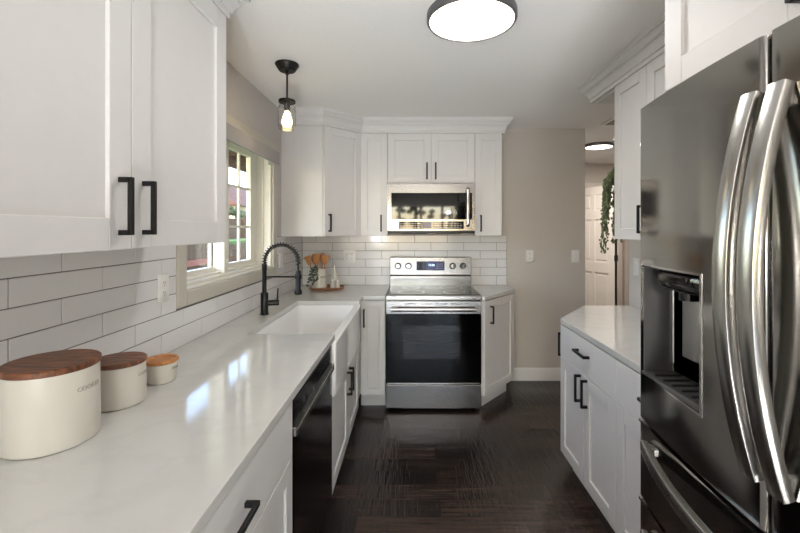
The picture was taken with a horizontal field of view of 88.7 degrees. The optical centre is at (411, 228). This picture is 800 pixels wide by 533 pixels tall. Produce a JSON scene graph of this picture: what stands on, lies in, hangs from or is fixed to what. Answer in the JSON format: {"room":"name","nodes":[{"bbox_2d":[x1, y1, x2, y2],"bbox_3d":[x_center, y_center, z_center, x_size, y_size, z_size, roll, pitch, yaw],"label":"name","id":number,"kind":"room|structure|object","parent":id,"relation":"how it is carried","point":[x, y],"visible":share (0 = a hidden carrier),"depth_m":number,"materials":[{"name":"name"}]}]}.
{"room":"kitchen","nodes":[
{"label":"kitchen","id":0,"kind":"room"},
{"bbox_2d":[190,61,280,289],"bbox_3d":[-1.140,0.245,0.420,0.160,2.410,7.240,0,0,0],"label":"wall","id":1,"kind":"structure","parent":0,"point":[245,103],"depth_m":2.75,"materials":[{"name":"grey paint"}]},
{"bbox_2d":[0,0,225,257],"bbox_3d":[-0.878,-0.398,1.065,0.364,0.901,1.089,0,0,0],"label":"upper cabinet","id":2,"kind":"object","parent":1,"relation":"attached to","point":[113,112],"visible":1,"depth_m":0.99,"materials":[{"name":"white wood"}]},
{"bbox_2d":[212,0,250,18],"bbox_3d":[-0.864,-0.898,1.106,0.392,0.124,1.172,0,0,0],"label":"crown molding","id":3,"kind":"structure","parent":2,"relation":"on","point":[227,7],"depth_m":1.61,"materials":[{"name":"white wood"}]},
{"bbox_2d":[176,113,276,308],"bbox_3d":[-1.130,-0.147,2.485,0.180,1.006,1.326,0,0,0],"label":"window","id":4,"kind":"structure","parent":1,"relation":"in","point":[261,177],"depth_m":2.77,"materials":[{"name":"paint"}]},
{"bbox_2d":[226,122,279,164],"bbox_3d":[-1.000,-0.510,2.315,0.079,0.090,1.310,0,0,0],"label":"window valance","id":5,"kind":"object","parent":4,"relation":"attached to","point":[235,136],"visible":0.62,"depth_m":2.45,"materials":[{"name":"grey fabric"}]},
{"bbox_2d":[0,235,506,365],"bbox_3d":[-0.077,0.297,1.660,1.965,0.478,4.520,0,0,0],"label":"backsplash","id":6,"kind":"structure","parent":1,"relation":"attached to","point":[106,302],"depth_m":1.59,"materials":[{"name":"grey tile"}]},
{"bbox_2d":[158,274,168,303],"bbox_3d":[-1.046,0.250,1.722,0.009,0.116,0.072,0,0,0],"label":"wall outlet","id":7,"kind":"object","parent":6,"relation":"attached to","point":[163,280],"visible":1,"depth_m":1.72,"materials":[{"name":"white plastic"}]},
{"bbox_2d":[162,280,166,286],"bbox_3d":[-1.043,0.229,1.722,0.004,0.028,0.032,0,0,0],"label":"socket","id":8,"kind":"object","parent":7,"relation":"attached to","point":[164,282],"depth_m":1.72,"materials":[{"name":"white plastic"}]},
{"bbox_2d":[162,290,166,296],"bbox_3d":[-1.043,0.271,1.722,0.004,0.028,0.032,0,0,0],"label":"socket","id":9,"kind":"object","parent":7,"relation":"attached to","point":[164,292],"depth_m":1.72,"materials":[{"name":"white plastic"}]},
{"bbox_2d":[279,253,282,267],"bbox_3d":[-1.046,0.250,3.270,0.009,0.116,0.072,0,0,0],"label":"wall outlet","id":10,"kind":"object","parent":6,"relation":"attached to","point":[280,254],"visible":1,"depth_m":3.25,"materials":[{"name":"white plastic"}]},
{"bbox_2d":[344,250,355,261],"bbox_3d":[-0.596,0.260,3.906,0.116,0.116,0.009,0,0,0],"label":"wall outlet","id":11,"kind":"object","parent":6,"relation":"attached to","point":[349,255],"visible":1,"depth_m":3.90,"materials":[{"name":"white plastic"}]},
{"bbox_2d":[226,0,664,163],"bbox_3d":[1.300,-1.020,2.450,5.000,0.120,11.500,0,0,0],"label":"ceiling","id":12,"kind":"structure","parent":0,"point":[363,58],"depth_m":2.28,"materials":[{"name":"paint"}]},
{"bbox_2d":[275,59,298,131],"bbox_3d":[-0.727,-0.766,2.380,0.136,0.388,0.136,0,0,0],"label":"pendant light","id":13,"kind":"object","parent":12,"relation":"hanging from","point":[285,66],"visible":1,"depth_m":2.36,"materials":[{"name":"black metal"}]},
{"bbox_2d":[427,0,517,41],"bbox_3d":[0.266,-0.942,1.830,0.400,0.036,0.400,0,0,0],"label":"ceiling light","id":14,"kind":"object","parent":12,"relation":"in","point":[450,20],"visible":1,"depth_m":1.80,"materials":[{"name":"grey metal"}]},
{"bbox_2d":[585,141,613,149],"bbox_3d":[2.120,-0.942,4.640,0.310,0.036,0.310,0,0,0],"label":"ceiling light","id":15,"kind":"object","parent":12,"relation":"in","point":[605,144],"visible":0.97,"depth_m":4.58,"materials":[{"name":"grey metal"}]},
{"bbox_2d":[586,145,612,149],"bbox_3d":[2.120,-0.931,4.640,0.283,0.006,0.283,0,0,0],"label":"diffuser","id":16,"kind":"object","parent":15,"relation":"attached to","point":[588,147],"depth_m":4.66,"materials":[{"name":"white plastic"}]},
{"bbox_2d":[601,117,614,125],"bbox_3d":[1.825,-0.953,3.605,0.190,0.014,0.290,0,0,0],"label":"ceiling vent","id":17,"kind":"object","parent":12,"relation":"in","point":[611,122],"visible":0.31,"depth_m":3.67,"materials":[{"name":"white paint"}]},
{"bbox_2d":[322,381,614,532],"bbox_3d":[1.300,1.500,2.450,5.000,0.100,11.500,0,0,0],"label":"floor","id":18,"kind":"structure","parent":0,"point":[499,466],"depth_m":2.44,"materials":[{"name":"brown wood"}]},
{"bbox_2d":[201,402,291,532],"bbox_3d":[-0.706,1.008,0.915,0.679,0.884,0.909,0,0,0],"label":"base cabinet","id":19,"kind":"object","parent":18,"relation":"on","point":[260,500],"visible":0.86,"depth_m":1.12,"materials":[{"name":"white wood"}]},
{"bbox_2d":[292,345,333,532],"bbox_3d":[-0.693,1.008,1.706,0.614,0.880,0.662,0,0,0],"label":"dishwasher","id":20,"kind":"object","parent":18,"relation":"on","point":[312,405],"visible":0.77,"depth_m":1.64,"materials":[{"name":"black metal"}]},
{"bbox_2d":[332,346,358,493],"bbox_3d":[-0.706,1.150,2.556,0.679,0.600,1.029,0,0,0],"label":"base cabinet","id":21,"kind":"object","parent":18,"relation":"on","point":[345,404],"visible":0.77,"depth_m":2.45,"materials":[{"name":"white wood"}]},
{"bbox_2d":[359,304,359,395],"bbox_3d":[-0.733,1.008,3.189,0.625,0.884,0.234,0,0,0],"label":"base cabinet","id":22,"kind":"object","parent":18,"relation":"on","point":[359,304],"visible":0.16,"depth_m":3.27,"materials":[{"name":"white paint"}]},
{"bbox_2d":[360,299,385,404],"bbox_3d":[-0.317,1.008,3.583,0.204,0.884,0.654,0,0,0],"label":"base cabinet","id":23,"kind":"object","parent":18,"relation":"on","point":[373,312],"visible":0.91,"depth_m":3.30,"materials":[{"name":"white wood"}]},
{"bbox_2d":[386,256,481,407],"bbox_3d":[0.172,0.855,3.553,0.761,1.190,0.705,0,0,0],"label":"electric range","id":24,"kind":"object","parent":18,"relation":"on","point":[433,309],"visible":1,"depth_m":3.25,"materials":[{"name":"silver metal"}]},
{"bbox_2d":[386,286,479,294],"bbox_3d":[0.172,0.538,3.547,0.757,0.023,0.505,0,0,0],"label":"cooktop","id":25,"kind":"object","parent":24,"relation":"in","point":[393,290],"depth_m":3.50,"materials":[{"name":"grey glass"}]},
{"bbox_2d":[481,293,513,405],"bbox_3d":[0.729,1.008,3.582,0.349,0.884,0.655,0,0,0],"label":"base cabinet","id":26,"kind":"object","parent":18,"relation":"on","point":[497,314],"visible":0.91,"depth_m":3.43,"materials":[{"name":"white wood"}]},
{"bbox_2d":[471,285,514,300],"bbox_3d":[0.737,0.551,3.576,0.361,0.030,0.688,0,0,0],"label":"countertop","id":27,"kind":"structure","parent":26,"relation":"on","point":[487,292],"depth_m":3.56,"materials":[{"name":"white stone"}]},
{"bbox_2d":[561,324,617,532],"bbox_3d":[1.188,1.008,2.131,0.654,0.884,0.670,0,0,0],"label":"base cabinet","id":28,"kind":"object","parent":18,"relation":"on","point":[588,372],"visible":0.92,"depth_m":2.06,"materials":[{"name":"white wood"}]},
{"bbox_2d":[558,332,560,355],"bbox_3d":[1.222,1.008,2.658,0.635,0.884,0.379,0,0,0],"label":"handle","id":29,"kind":"object","parent":28,"relation":"attached to","point":[559,333],"visible":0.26,"depth_m":2.54,"materials":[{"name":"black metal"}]},
{"bbox_2d":[616,360,641,532],"bbox_3d":[1.188,1.008,1.495,0.654,0.884,0.599,0,0,0],"label":"base cabinet","id":30,"kind":"object","parent":18,"relation":"on","point":[628,425],"visible":0.17,"depth_m":1.71,"materials":[{"name":"white wood"}]},
{"bbox_2d":[561,306,639,372],"bbox_3d":[1.216,0.551,2.028,0.646,0.030,1.676,0,0,0],"label":"countertop","id":31,"kind":"structure","parent":30,"relation":"on","point":[615,330],"depth_m":2.22,"materials":[{"name":"white stone"}]},
{"bbox_2d":[639,15,799,532],"bbox_3d":[1.036,0.554,0.709,0.987,1.788,0.917,0,0,0],"label":"refrigerator","id":32,"kind":"object","parent":18,"relation":"on","point":[720,148],"visible":1,"depth_m":0.77,"materials":[{"name":"silver metal"}]},
{"bbox_3d":[-0.706,1.008,-0.061,0.679,0.884,1.038,0,0,0],"label":"base cabinet","id":33,"kind":"object","parent":18,"relation":"on","visible":0},
{"bbox_2d":[0,285,389,532],"bbox_3d":[-0.636,0.551,1.660,0.848,0.030,4.520,0,0,0],"label":"countertop","id":34,"kind":"structure","parent":33,"relation":"on","point":[166,462],"depth_m":1.03,"materials":[{"name":"white stone"}]},
{"bbox_2d":[0,349,101,459],"bbox_3d":[-0.917,0.435,1.042,0.203,0.202,0.203,0,0,0],"label":"canister","id":35,"kind":"object","parent":34,"relation":"on","point":[50,402],"visible":1,"depth_m":0.97,"materials":[{"name":"beige ceramic"}]},
{"bbox_2d":[100,351,146,411],"bbox_3d":[-0.905,0.468,1.262,0.149,0.137,0.149,0,0,0],"label":"canister","id":36,"kind":"object","parent":34,"relation":"on","point":[123,374],"visible":0.82,"depth_m":1.22,"materials":[{"name":"beige ceramic"}]},
{"bbox_2d":[146,354,178,384],"bbox_3d":[-0.885,0.495,1.442,0.111,0.081,0.111,0,0,0],"label":"canister","id":37,"kind":"object","parent":34,"relation":"on","point":[161,368],"visible":0.93,"depth_m":1.41,"materials":[{"name":"beige ceramic"}]},
{"bbox_2d":[260,242,301,314],"bbox_3d":[-0.822,0.308,2.575,0.264,0.456,0.070,0,0,0],"label":"kitchen faucet","id":38,"kind":"object","parent":34,"relation":"on","point":[264,302],"visible":1,"depth_m":2.56,"materials":[{"name":"black metal"}]},
{"bbox_2d":[255,305,360,396],"bbox_3d":[-0.629,0.707,2.565,0.492,0.282,1.006,0,0,0],"label":"sink","id":39,"kind":"object","parent":34,"relation":"in","point":[344,321],"visible":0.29,"depth_m":2.82,"materials":[{"name":"white ceramic"}]},
{"bbox_2d":[309,284,343,290],"bbox_3d":[-0.765,0.526,3.665,0.310,0.020,0.310,0,0,0],"label":"wooden tray","id":40,"kind":"object","parent":34,"relation":"on","point":[327,288],"visible":0.71,"depth_m":3.58,"materials":[{"name":"brown wood"}]},
{"bbox_2d":[312,268,326,287],"bbox_3d":[-0.828,0.438,3.659,0.134,0.168,0.135,0,0,0],"label":"utensil crock","id":41,"kind":"object","parent":40,"relation":"on","point":[322,273],"visible":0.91,"depth_m":3.60,"materials":[{"name":"beige ceramic"}]},
{"bbox_2d":[304,255,311,270],"bbox_3d":[-0.904,0.369,3.660,0.124,0.269,0.012,0,0,0],"label":"wooden spatula","id":42,"kind":"object","parent":41,"relation":"in","point":[307,258],"visible":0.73,"depth_m":3.66,"materials":[{"name":"brown wood"}]},
{"bbox_2d":[306,266,318,286],"bbox_3d":[-0.873,0.415,3.595,0.114,0.187,0.057,0,0,0],"label":"leafy sprig","id":43,"kind":"object","parent":41,"relation":"in","point":[315,267],"visible":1,"depth_m":3.58,"materials":[{"name":"green plant"}]},
{"bbox_2d":[312,254,316,266],"bbox_3d":[-0.868,0.362,3.684,0.074,0.282,0.017,0,0,13],"label":"wooden spoon","id":44,"kind":"object","parent":41,"relation":"in","point":[313,255],"visible":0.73,"depth_m":3.68,"materials":[{"name":"brown wood"}]},
{"bbox_2d":[315,254,319,268],"bbox_3d":[-0.844,0.361,3.647,0.048,0.281,0.018,0,0,0],"label":"wooden spatula","id":45,"kind":"object","parent":41,"relation":"in","point":[317,256],"visible":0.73,"depth_m":3.64,"materials":[{"name":"brown wood"}]},
{"bbox_2d":[320,253,324,268],"bbox_3d":[-0.806,0.357,3.686,0.054,0.290,0.024,0,0,0],"label":"wooden spoon","id":46,"kind":"object","parent":41,"relation":"in","point":[322,254],"visible":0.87,"depth_m":3.69,"materials":[{"name":"brown wood"}]},
{"bbox_2d":[323,255,329,268],"bbox_3d":[-0.776,0.367,3.660,0.076,0.272,0.012,0,0,0],"label":"wooden spatula","id":47,"kind":"object","parent":41,"relation":"in","point":[325,257],"visible":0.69,"depth_m":3.66,"materials":[{"name":"brown wood"}]},
{"bbox_2d":[330,279,334,287],"bbox_3d":[-0.706,0.484,3.632,0.046,0.075,0.046,0,0,0],"label":"salt shaker","id":48,"kind":"object","parent":40,"relation":"on","point":[332,282],"visible":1,"depth_m":3.62,"materials":[{"name":"beige ceramic"}]},
{"bbox_2d":[331,262,337,280],"bbox_3d":[-0.698,0.408,3.690,0.070,0.226,0.070,0,0,0],"label":"oil cruet","id":49,"kind":"object","parent":40,"relation":"on","point":[334,274],"visible":0.66,"depth_m":3.67,"materials":[{"name":"beige ceramic"}]},
{"bbox_2d":[335,280,339,287],"bbox_3d":[-0.664,0.487,3.640,0.046,0.068,0.046,0,0,0],"label":"salt shaker","id":50,"kind":"object","parent":40,"relation":"on","point":[337,283],"visible":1,"depth_m":3.62,"materials":[{"name":"beige ceramic"}]},
{"bbox_2d":[390,129,584,367],"bbox_3d":[0.300,0.245,3.980,2.720,2.410,0.120,0,0,0],"label":"wall","id":51,"kind":"structure","parent":0,"point":[543,170],"depth_m":3.92,"materials":[{"name":"beige paint"}]},
{"bbox_2d":[281,126,360,235],"bbox_3d":[-0.752,-0.394,3.613,0.614,0.908,0.613,0,0,0],"label":"upper cabinet","id":52,"kind":"object","parent":51,"relation":"attached to","point":[321,165],"visible":0.99,"depth_m":3.31,"materials":[{"name":"white wood"}]},
{"bbox_2d":[278,107,512,134],"bbox_3d":[-0.092,-0.898,3.550,2.019,0.124,0.420,0,0,-10],"label":"crown molding","id":53,"kind":"structure","parent":52,"relation":"attached to","point":[302,116],"depth_m":3.52,"materials":[{"name":"white wood"}]},
{"bbox_2d":[361,133,389,235],"bbox_3d":[-0.331,-0.394,3.728,0.234,0.908,0.384,0,0,0],"label":"upper cabinet","id":54,"kind":"object","parent":51,"relation":"attached to","point":[374,146],"visible":0.98,"depth_m":3.57,"materials":[{"name":"white wood"}]},
{"bbox_2d":[388,133,474,182],"bbox_3d":[0.168,-0.622,3.728,0.761,0.452,0.384,0,0,0],"label":"upper cabinet","id":55,"kind":"object","parent":51,"relation":"attached to","point":[412,157],"visible":0.88,"depth_m":3.57,"materials":[{"name":"white wood"}]},
{"bbox_2d":[387,183,474,233],"bbox_3d":[0.167,-0.176,3.691,0.759,0.436,0.428,0,0,0],"label":"microwave oven","id":56,"kind":"object","parent":55,"relation":"attached to","point":[412,208],"visible":1,"depth_m":3.53,"materials":[{"name":"silver metal"}]},
{"bbox_2d":[469,133,501,235],"bbox_3d":[0.667,-0.394,3.728,0.235,0.908,0.384,0,0,0],"label":"upper cabinet","id":57,"kind":"object","parent":51,"relation":"attached to","point":[488,146],"visible":0.96,"depth_m":3.57,"materials":[{"name":"white wood"}]},
{"bbox_2d":[526,250,533,261],"bbox_3d":[1.128,0.260,3.916,0.072,0.116,0.009,0,0,0],"label":"wall outlet","id":58,"kind":"object","parent":51,"relation":"attached to","point":[529,253],"visible":1,"depth_m":3.91,"materials":[{"name":"white plastic"}]},
{"bbox_2d":[512,368,560,380],"bbox_3d":[1.296,1.390,3.973,0.757,0.120,0.134,0,0,0],"label":"baseboard","id":59,"kind":"structure","parent":51,"relation":"attached to","point":[520,374],"depth_m":3.91,"materials":[{"name":"white paint"}]},
{"bbox_2d":[571,250,578,261],"bbox_3d":[1.563,0.260,3.915,0.072,0.116,0.010,0,0,0],"label":"wall switch","id":60,"kind":"object","parent":51,"relation":"attached to","point":[574,253],"visible":1,"depth_m":3.91,"materials":[{"name":"white plastic"}]},
{"bbox_2d":[585,164,628,305],"bbox_3d":[2.050,0.245,6.060,3.300,2.410,0.120,0,0,0],"label":"wall","id":61,"kind":"structure","parent":0,"point":[594,173],"depth_m":6.00,"materials":[{"name":"white paint"}]},
{"bbox_2d":[585,185,617,305],"bbox_3d":[2.534,0.430,5.651,0.103,2.020,0.714,0,0,-24],"label":"door","id":62,"kind":"structure","parent":61,"relation":"in","point":[600,268],"depth_m":5.57,"materials":[{"name":"white paint"}]},
{"bbox_2d":[585,183,627,305],"bbox_3d":[2.740,0.388,6.050,0.850,2.125,0.140,0,0,0],"label":"trim","id":63,"kind":"structure","parent":61,"relation":"attached to","point":[622,247],"depth_m":6.00,"materials":[{"name":"white paint"}]},
{"bbox_2d":[617,241,617,305],"bbox_3d":[3.660,0.245,5.550,0.120,2.410,5.300,0,0,0],"label":"wall","id":64,"kind":"structure","parent":0,"point":[617,241],"depth_m":7.17,"materials":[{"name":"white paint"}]},
{"bbox_2d":[629,240,639,307],"bbox_3d":[1.600,0.245,-0.150,0.120,2.410,6.100,0,0,0],"label":"wall","id":65,"kind":"structure","parent":0,"point":[634,245],"depth_m":2.84,"materials":[{"name":"white paint"}]},
{"bbox_2d":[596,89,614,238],"bbox_3d":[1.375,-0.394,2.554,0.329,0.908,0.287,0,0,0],"label":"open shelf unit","id":66,"kind":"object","parent":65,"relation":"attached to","point":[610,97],"visible":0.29,"depth_m":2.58,"materials":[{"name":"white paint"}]},
{"bbox_2d":[599,167,622,253],"bbox_3d":[1.312,-0.117,2.595,0.339,0.546,0.306,0,0,0],"label":"trailing plant","id":67,"kind":"object","parent":66,"relation":"on","point":[607,187],"visible":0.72,"depth_m":2.49,"materials":[{"name":"green plant"}]},
{"bbox_2d":[633,258,639,275],"bbox_3d":[1.535,0.260,2.800,0.010,0.116,0.072,0,0,0],"label":"wall switch","id":68,"kind":"object","parent":65,"relation":"attached to","point":[636,262],"visible":1,"depth_m":2.79,"materials":[{"name":"white plastic"}]},
{"bbox_2d":[615,52,664,239],"bbox_3d":[1.345,-0.394,2.080,0.379,0.908,0.659,0,0,0],"label":"upper cabinet","id":69,"kind":"object","parent":65,"relation":"attached to","point":[647,84],"visible":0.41,"depth_m":2.24,"materials":[{"name":"white wood"}]},
{"bbox_2d":[578,14,664,102],"bbox_3d":[1.334,-0.898,1.994,0.412,0.124,1.577,0,0,0],"label":"crown molding","id":70,"kind":"structure","parent":69,"relation":"attached to","point":[650,44],"depth_m":2.20,"materials":[{"name":"white wood"}]},
{"bbox_2d":[665,0,799,91],"bbox_3d":[1.123,-0.622,0.730,0.834,0.453,0.939,0,0,0],"label":"upper cabinet","id":71,"kind":"object","parent":65,"relation":"attached to","point":[698,33],"visible":0.56,"depth_m":1.02,"materials":[{"name":"white wood"}]},
{"label":"outside","id":72,"kind":"structure","parent":0,"visible":0},
{"bbox_3d":[-20.650,1.750,15.000,38.700,0.100,90.000,0,0,0],"label":"lawn","id":73,"kind":"structure","parent":72,"visible":0},
{"bbox_2d":[187,243,245,270],"bbox_3d":[-4.985,1.001,11.000,0.070,1.398,16.000,0,0,0],"label":"wooden fence","id":74,"kind":"object","parent":73,"relation":"on","point":[197,254],"visible":0.02,"depth_m":9.71,"materials":[{"name":"brown wood"}]},
{"bbox_2d":[229,186,245,218],"bbox_3d":[-17.000,-1.225,38.000,9.000,5.850,17.200,0,0,0],"label":"house","id":75,"kind":"structure","parent":73,"relation":"on","point":[232,191],"depth_m":31.93,"materials":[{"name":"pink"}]},
{"bbox_2d":[229,150,245,172],"bbox_3d":[-1.660,-0.850,2.400,0.880,0.280,11.200,0,0,0],"label":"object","id":76,"kind":"structure","parent":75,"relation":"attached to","point":[232,155],"depth_m":4.75,"materials":[{"name":"brown wood"}]},
{"bbox_2d":[229,218,245,238],"bbox_3d":[-8.450,0.575,21.070,0.140,2.250,18.140,0,0,0],"label":"wooden fence","id":77,"kind":"object","parent":73,"relation":"on","point":[232,231],"visible":0.07,"depth_m":19.70,"materials":[{"name":"brown wood"}]},
{"bbox_2d":[229,205,245,218],"bbox_3d":[-10.414,0.164,23.839,2.590,3.073,2.416,0,0,-21],"label":"shrub","id":78,"kind":"object","parent":73,"relation":"on","point":[233,212],"visible":0.13,"depth_m":23.28,"materials":[{"name":"green plant"}]},
{"bbox_2d":[229,238,245,243],"bbox_3d":[-7.690,1.085,20.500,1.580,1.230,19.000,0,0,0],"label":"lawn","id":79,"kind":"structure","parent":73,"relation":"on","point":[242,240],"depth_m":16.72,"materials":[{"name":"green plant"}]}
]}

